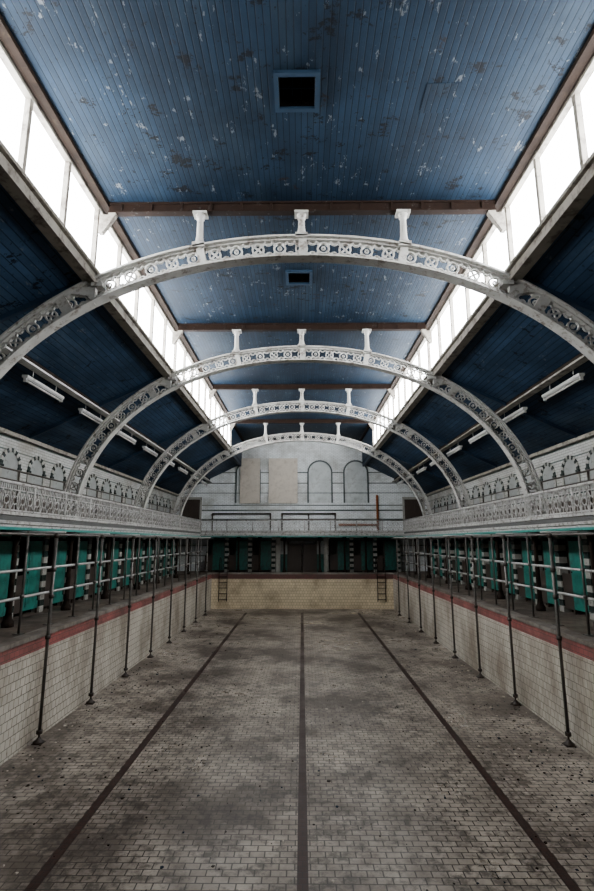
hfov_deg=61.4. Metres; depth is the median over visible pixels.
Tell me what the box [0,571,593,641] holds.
floor
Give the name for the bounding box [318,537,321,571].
column
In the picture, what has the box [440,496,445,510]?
blind arch
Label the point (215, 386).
ceiling beam
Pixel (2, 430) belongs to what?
trim
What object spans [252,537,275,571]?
changing cubicle
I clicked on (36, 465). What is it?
blind arch
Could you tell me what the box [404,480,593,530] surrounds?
gallery railing
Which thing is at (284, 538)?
column
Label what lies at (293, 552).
door
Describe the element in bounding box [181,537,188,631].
scaffold pole
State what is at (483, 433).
fluorescent light
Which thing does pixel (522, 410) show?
fluorescent light
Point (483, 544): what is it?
changing cubicle
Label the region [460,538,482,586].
changing cubicle
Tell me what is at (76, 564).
support pole
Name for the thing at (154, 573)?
scaffold pole
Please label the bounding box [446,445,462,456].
fluorescent light
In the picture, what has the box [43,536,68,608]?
changing cubicle
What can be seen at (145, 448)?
fluorescent light
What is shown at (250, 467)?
panel
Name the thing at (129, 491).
blind arch
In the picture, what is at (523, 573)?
changing cubicle
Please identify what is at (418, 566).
scaffold pole
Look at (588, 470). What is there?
barrier
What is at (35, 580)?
changing cubicle
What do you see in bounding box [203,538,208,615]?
scaffold pole
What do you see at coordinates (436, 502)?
blind arch
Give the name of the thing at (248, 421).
ceiling beam
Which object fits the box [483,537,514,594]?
changing cubicle
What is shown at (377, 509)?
rusty pipe
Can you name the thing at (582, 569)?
support pole
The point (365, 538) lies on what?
column
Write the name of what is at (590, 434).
trim
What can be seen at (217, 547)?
changing cubicle
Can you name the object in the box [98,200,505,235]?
ceiling beam
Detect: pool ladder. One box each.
[218,557,228,601]
[375,557,385,599]
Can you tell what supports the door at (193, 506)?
in the wall at (218, 496)
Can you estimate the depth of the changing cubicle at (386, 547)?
28.73 m
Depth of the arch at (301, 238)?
8.89 m
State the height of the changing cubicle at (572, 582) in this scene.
1.960 m
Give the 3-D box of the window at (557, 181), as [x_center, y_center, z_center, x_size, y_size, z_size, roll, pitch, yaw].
[3.857,-2.822,13.481,0.260,1.600,35.490,0,-11,1]
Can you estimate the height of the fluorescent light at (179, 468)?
0.330 m
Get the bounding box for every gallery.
[0,496,200,536]
[200,531,404,536]
[404,498,593,536]
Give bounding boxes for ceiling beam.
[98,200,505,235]
[172,322,431,344]
[208,384,395,399]
[229,419,374,430]
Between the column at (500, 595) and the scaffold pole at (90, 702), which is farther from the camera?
the column at (500, 595)
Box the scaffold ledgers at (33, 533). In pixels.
[0,531,213,602]
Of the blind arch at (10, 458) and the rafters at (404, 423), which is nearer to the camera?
the blind arch at (10, 458)
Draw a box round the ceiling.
[0,0,593,493]
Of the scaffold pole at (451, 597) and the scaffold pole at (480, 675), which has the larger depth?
the scaffold pole at (451, 597)
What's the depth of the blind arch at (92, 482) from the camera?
18.12 m
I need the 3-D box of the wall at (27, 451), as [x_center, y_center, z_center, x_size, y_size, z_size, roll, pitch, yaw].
[-7.573,1.939,12.688,0.200,4.850,35.500,0,-11,1]
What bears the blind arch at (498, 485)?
attached to the wall at (579, 450)
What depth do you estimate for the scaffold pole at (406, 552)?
22.95 m
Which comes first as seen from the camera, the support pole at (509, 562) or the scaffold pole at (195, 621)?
the support pole at (509, 562)
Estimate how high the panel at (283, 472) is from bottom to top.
2.750 m
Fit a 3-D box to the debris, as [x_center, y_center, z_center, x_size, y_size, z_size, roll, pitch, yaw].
[0.162,6.579,15.035,9.847,0.015,24.020,0,-11,1]
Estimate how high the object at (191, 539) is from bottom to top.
1.935 m
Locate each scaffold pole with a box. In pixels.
[31,533,59,744]
[85,534,104,704]
[122,535,135,676]
[147,536,157,657]
[166,537,174,642]
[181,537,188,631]
[193,538,199,622]
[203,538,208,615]
[396,538,401,615]
[405,538,411,622]
[416,537,423,632]
[429,537,438,643]
[447,536,458,658]
[470,535,483,677]
[501,534,521,705]
[547,533,576,746]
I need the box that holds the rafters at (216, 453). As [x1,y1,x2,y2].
[156,449,448,482]
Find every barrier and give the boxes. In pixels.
[0,466,178,522]
[426,468,593,520]
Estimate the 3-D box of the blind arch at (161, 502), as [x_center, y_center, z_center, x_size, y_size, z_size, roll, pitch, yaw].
[-7.301,3.252,27.044,0.053,1.017,0.980,0,-11,1]
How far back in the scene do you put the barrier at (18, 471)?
13.95 m
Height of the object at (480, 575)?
1.935 m
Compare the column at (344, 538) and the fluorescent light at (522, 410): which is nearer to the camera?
the fluorescent light at (522, 410)
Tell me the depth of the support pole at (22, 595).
9.69 m
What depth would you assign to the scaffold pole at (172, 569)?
18.53 m
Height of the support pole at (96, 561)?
1.935 m
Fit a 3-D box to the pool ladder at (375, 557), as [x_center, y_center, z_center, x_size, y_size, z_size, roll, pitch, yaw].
[4.635,7.392,27.701,0.481,2.370,0.600,0,-11,1]
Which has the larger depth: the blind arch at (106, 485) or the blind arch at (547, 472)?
the blind arch at (106, 485)
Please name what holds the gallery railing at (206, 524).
on the gallery at (203, 533)
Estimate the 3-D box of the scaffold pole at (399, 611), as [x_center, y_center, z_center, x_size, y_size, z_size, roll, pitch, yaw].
[5.109,6.602,25.260,0.200,3.805,0.190,0,-11,1]
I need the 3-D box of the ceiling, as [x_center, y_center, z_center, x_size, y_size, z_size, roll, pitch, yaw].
[0.127,-1.993,13.360,15.500,3.472,35.500,0,-11,1]
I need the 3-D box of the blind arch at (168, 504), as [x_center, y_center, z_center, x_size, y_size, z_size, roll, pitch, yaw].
[-7.289,3.495,28.321,0.053,1.017,0.980,0,-11,1]
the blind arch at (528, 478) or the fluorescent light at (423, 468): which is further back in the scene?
the fluorescent light at (423, 468)
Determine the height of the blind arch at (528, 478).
1.017 m
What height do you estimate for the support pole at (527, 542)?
1.935 m
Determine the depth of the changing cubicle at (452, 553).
22.10 m
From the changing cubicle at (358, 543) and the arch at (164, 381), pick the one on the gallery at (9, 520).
the arch at (164, 381)
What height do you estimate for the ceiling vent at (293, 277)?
0.500 m
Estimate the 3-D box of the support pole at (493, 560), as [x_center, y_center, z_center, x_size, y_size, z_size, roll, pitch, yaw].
[5.565,3.497,14.140,0.160,1.935,0.160,0,-11,1]
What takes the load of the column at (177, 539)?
on the floor
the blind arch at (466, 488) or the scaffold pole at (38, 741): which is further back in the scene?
the blind arch at (466, 488)
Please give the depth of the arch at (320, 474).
30.58 m
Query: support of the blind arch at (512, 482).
attached to the wall at (579, 450)
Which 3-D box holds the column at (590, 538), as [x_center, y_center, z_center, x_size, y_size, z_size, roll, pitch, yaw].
[6.207,2.768,10.404,0.240,1.965,0.234,0,-11,1]
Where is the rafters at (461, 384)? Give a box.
[29,374,576,438]
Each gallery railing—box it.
[0,478,200,529]
[200,520,403,530]
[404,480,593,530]
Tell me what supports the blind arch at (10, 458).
attached to the wall at (27, 451)
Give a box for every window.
[0,39,241,466]
[362,53,593,465]
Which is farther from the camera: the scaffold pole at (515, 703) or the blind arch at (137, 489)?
the blind arch at (137, 489)
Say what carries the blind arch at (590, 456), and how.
attached to the wall at (579, 450)
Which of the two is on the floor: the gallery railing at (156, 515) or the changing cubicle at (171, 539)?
the changing cubicle at (171, 539)
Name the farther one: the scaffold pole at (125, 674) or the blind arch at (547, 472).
the blind arch at (547, 472)
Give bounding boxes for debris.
[2,610,593,890]
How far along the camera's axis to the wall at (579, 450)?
16.13 m
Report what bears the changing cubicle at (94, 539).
on the floor
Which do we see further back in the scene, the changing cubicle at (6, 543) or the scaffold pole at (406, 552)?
the scaffold pole at (406, 552)
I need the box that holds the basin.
[0,572,593,890]
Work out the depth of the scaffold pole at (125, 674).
14.01 m
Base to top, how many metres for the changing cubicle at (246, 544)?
1.960 m
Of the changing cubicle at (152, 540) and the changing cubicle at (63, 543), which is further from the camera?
the changing cubicle at (152, 540)
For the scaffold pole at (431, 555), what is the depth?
18.44 m
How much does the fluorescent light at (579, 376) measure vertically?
0.330 m
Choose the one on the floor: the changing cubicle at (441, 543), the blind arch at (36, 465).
the changing cubicle at (441, 543)
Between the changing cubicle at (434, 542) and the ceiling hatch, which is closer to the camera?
the ceiling hatch
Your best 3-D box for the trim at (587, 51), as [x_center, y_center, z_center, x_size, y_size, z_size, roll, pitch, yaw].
[3.737,-3.572,13.625,0.140,0.068,35.490,0,-11,1]
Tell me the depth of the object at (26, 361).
12.65 m
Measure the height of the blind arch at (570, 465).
1.017 m
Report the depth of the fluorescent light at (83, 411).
13.32 m
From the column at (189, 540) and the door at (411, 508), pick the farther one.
the door at (411, 508)
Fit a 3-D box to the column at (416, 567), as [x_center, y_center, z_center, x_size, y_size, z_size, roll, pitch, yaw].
[6.373,5.891,26.758,0.240,1.965,0.234,0,-11,1]
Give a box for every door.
[180,497,201,530]
[276,537,327,571]
[402,497,424,529]
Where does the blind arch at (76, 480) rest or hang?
attached to the wall at (27, 451)
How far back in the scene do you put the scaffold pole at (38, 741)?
9.49 m
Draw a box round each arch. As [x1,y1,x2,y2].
[0,209,593,378]
[0,448,21,486]
[26,456,45,492]
[49,463,66,495]
[59,329,546,517]
[69,470,82,498]
[86,474,98,501]
[101,478,111,499]
[113,482,123,506]
[125,486,133,509]
[130,389,474,524]
[135,489,141,506]
[144,493,150,507]
[152,494,157,509]
[159,496,164,513]
[165,498,170,512]
[172,423,434,528]
[235,466,260,502]
[307,460,332,502]
[343,460,368,502]
[434,498,438,512]
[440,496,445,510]
[447,494,452,513]
[454,493,460,510]
[462,488,469,510]
[471,485,480,507]
[482,482,491,506]
[493,478,504,504]
[507,473,519,502]
[524,470,535,495]
[539,462,557,495]
[560,455,581,491]
[585,447,593,487]
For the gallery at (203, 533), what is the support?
on the column at (284, 538)
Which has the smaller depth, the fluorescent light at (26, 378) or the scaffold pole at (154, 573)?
the fluorescent light at (26, 378)
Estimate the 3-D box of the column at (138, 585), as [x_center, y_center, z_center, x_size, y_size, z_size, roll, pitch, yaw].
[-5.910,4.338,18.627,0.240,1.965,0.234,0,-11,1]
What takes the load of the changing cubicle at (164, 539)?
on the floor
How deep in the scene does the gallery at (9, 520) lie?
12.83 m
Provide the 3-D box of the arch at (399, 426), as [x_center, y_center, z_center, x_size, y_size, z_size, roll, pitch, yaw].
[0.190,0.438,19.309,12.980,5.412,0.440,0,-11,1]
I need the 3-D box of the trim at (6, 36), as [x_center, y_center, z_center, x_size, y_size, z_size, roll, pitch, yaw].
[-3.483,-3.558,13.696,0.140,0.068,35.490,0,-11,1]
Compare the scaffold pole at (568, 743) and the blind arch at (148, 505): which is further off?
the blind arch at (148, 505)
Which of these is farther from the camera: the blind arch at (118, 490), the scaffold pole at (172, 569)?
the blind arch at (118, 490)
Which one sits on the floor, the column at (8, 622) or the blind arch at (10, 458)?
the column at (8, 622)
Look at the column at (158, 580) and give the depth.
21.10 m
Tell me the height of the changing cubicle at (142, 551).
1.960 m
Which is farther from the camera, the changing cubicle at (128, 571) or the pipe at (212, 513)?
the pipe at (212, 513)
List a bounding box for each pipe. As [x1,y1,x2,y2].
[212,513,335,530]
[339,495,378,530]
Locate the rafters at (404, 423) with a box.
[108,422,496,467]
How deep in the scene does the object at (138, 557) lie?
16.48 m
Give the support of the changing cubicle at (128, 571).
on the floor
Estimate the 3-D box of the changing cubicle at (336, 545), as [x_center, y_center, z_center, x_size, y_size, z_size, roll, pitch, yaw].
[2.582,6.362,29.211,1.370,1.960,1.040,0,-11,1]
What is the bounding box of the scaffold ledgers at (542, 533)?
[391,531,593,600]
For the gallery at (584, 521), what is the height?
0.835 m
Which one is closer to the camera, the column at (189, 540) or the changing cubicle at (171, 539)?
the changing cubicle at (171, 539)
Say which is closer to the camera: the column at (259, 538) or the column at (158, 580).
the column at (158, 580)
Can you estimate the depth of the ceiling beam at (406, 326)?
14.25 m
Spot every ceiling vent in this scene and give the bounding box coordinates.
[273,69,319,112]
[285,270,311,284]
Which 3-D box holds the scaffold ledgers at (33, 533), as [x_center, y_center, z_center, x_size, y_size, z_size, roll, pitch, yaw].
[-5.193,3.422,15.486,1.300,1.298,24.400,0,-11,1]
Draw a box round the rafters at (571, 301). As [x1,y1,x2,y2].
[0,278,593,322]
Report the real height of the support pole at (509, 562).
1.935 m
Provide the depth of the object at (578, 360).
12.73 m
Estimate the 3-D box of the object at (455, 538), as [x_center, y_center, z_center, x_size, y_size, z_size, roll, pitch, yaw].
[5.599,4.144,17.529,0.160,1.935,0.160,0,-11,1]
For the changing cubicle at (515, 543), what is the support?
on the floor
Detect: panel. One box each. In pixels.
[240,458,259,502]
[268,458,297,502]
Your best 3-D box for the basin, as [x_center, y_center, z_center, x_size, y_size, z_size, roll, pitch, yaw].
[0.150,5.563,14.259,10.560,2.120,27.460,0,-11,1]
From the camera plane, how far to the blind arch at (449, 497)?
25.64 m
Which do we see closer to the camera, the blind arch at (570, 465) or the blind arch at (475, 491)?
the blind arch at (570, 465)
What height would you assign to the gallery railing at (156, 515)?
0.591 m
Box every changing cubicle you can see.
[0,535,20,620]
[13,533,50,613]
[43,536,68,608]
[69,536,91,602]
[88,537,106,597]
[107,537,122,592]
[120,537,134,589]
[132,538,145,585]
[143,538,154,582]
[153,538,162,579]
[161,538,170,578]
[169,538,175,576]
[204,537,230,571]
[228,537,253,571]
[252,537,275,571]
[329,537,353,571]
[353,537,377,571]
[377,538,400,571]
[429,538,442,576]
[435,538,445,578]
[442,538,460,581]
[451,538,470,583]
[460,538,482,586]
[473,537,497,590]
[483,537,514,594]
[500,537,530,599]
[514,536,553,604]
[538,533,582,611]
[558,535,593,619]
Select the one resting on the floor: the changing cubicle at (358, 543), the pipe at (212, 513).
the changing cubicle at (358, 543)
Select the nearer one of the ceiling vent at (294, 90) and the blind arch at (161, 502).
the ceiling vent at (294, 90)
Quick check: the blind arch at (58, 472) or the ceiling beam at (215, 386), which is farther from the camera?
the ceiling beam at (215, 386)
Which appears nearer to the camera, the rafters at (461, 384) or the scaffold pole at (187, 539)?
the rafters at (461, 384)
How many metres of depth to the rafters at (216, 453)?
25.07 m
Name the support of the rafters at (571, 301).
on the arch at (301, 238)
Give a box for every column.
[1,535,21,627]
[61,536,75,610]
[101,537,111,598]
[133,538,141,589]
[155,538,160,583]
[173,538,178,577]
[187,539,190,573]
[236,537,240,571]
[257,537,261,571]
[282,537,286,571]
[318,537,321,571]
[342,537,346,572]
[363,537,367,572]
[414,539,417,574]
[425,538,431,577]
[444,538,449,583]
[463,538,471,589]
[494,537,504,599]
[531,536,545,610]
[586,535,593,623]
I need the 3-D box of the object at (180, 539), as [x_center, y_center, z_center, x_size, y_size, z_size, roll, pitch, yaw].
[-5.194,5.027,22.153,0.160,1.935,0.160,0,-11,1]
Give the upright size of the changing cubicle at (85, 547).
1.960 m
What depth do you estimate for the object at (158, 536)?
18.73 m
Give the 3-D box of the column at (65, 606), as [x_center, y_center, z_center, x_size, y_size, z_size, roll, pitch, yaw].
[-5.966,3.278,13.077,0.240,1.965,0.234,0,-11,1]
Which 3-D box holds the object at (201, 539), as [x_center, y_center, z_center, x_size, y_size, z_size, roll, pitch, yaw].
[-5.149,5.889,26.671,0.160,1.935,0.160,0,-11,1]
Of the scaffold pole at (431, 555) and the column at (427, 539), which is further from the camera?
the column at (427, 539)
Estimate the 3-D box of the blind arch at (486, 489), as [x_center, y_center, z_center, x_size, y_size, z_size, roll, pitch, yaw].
[7.776,2.004,20.512,0.053,1.017,0.980,0,-11,1]
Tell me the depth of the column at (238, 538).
28.23 m
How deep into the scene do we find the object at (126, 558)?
15.34 m
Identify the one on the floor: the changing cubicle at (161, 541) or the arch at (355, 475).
the changing cubicle at (161, 541)
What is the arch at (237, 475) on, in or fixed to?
attached to the wall at (218, 496)
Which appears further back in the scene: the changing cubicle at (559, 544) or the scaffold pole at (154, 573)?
the scaffold pole at (154, 573)
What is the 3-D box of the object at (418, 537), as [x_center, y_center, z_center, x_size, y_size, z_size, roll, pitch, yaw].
[5.656,5.222,23.177,0.160,1.935,0.160,0,-11,1]
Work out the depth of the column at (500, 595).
15.44 m
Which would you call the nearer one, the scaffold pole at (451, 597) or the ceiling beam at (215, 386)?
the scaffold pole at (451, 597)
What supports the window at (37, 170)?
attached to the ceiling
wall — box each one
[0,433,177,538]
[177,441,429,570]
[427,436,593,553]
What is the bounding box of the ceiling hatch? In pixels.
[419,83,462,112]
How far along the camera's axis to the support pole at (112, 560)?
14.22 m
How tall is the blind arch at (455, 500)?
1.017 m
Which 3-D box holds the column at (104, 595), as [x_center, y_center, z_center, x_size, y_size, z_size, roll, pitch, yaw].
[-5.941,3.766,15.631,0.240,1.965,0.234,0,-11,1]
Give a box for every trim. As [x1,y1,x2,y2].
[0,14,244,441]
[0,427,178,495]
[359,28,593,441]
[425,431,593,495]
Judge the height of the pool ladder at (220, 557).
2.370 m
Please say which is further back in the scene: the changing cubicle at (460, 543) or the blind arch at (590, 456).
the changing cubicle at (460, 543)
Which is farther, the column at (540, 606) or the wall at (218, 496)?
the wall at (218, 496)
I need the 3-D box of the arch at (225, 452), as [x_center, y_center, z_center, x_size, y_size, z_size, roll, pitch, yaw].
[0.247,1.526,25.006,12.980,5.412,0.440,0,-11,1]
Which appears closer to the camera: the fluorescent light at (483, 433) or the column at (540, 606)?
the column at (540, 606)
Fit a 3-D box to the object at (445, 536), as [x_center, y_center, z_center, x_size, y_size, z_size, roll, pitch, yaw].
[5.611,4.359,18.659,0.160,1.935,0.160,0,-11,1]
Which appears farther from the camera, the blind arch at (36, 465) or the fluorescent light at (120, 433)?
the fluorescent light at (120, 433)
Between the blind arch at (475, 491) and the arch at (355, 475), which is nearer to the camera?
the blind arch at (475, 491)
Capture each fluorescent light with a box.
[22,371,63,401]
[78,407,102,423]
[116,430,135,443]
[142,444,157,456]
[178,467,187,474]
[416,464,426,473]
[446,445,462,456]
[469,427,488,443]
[502,403,527,422]
[542,369,584,400]

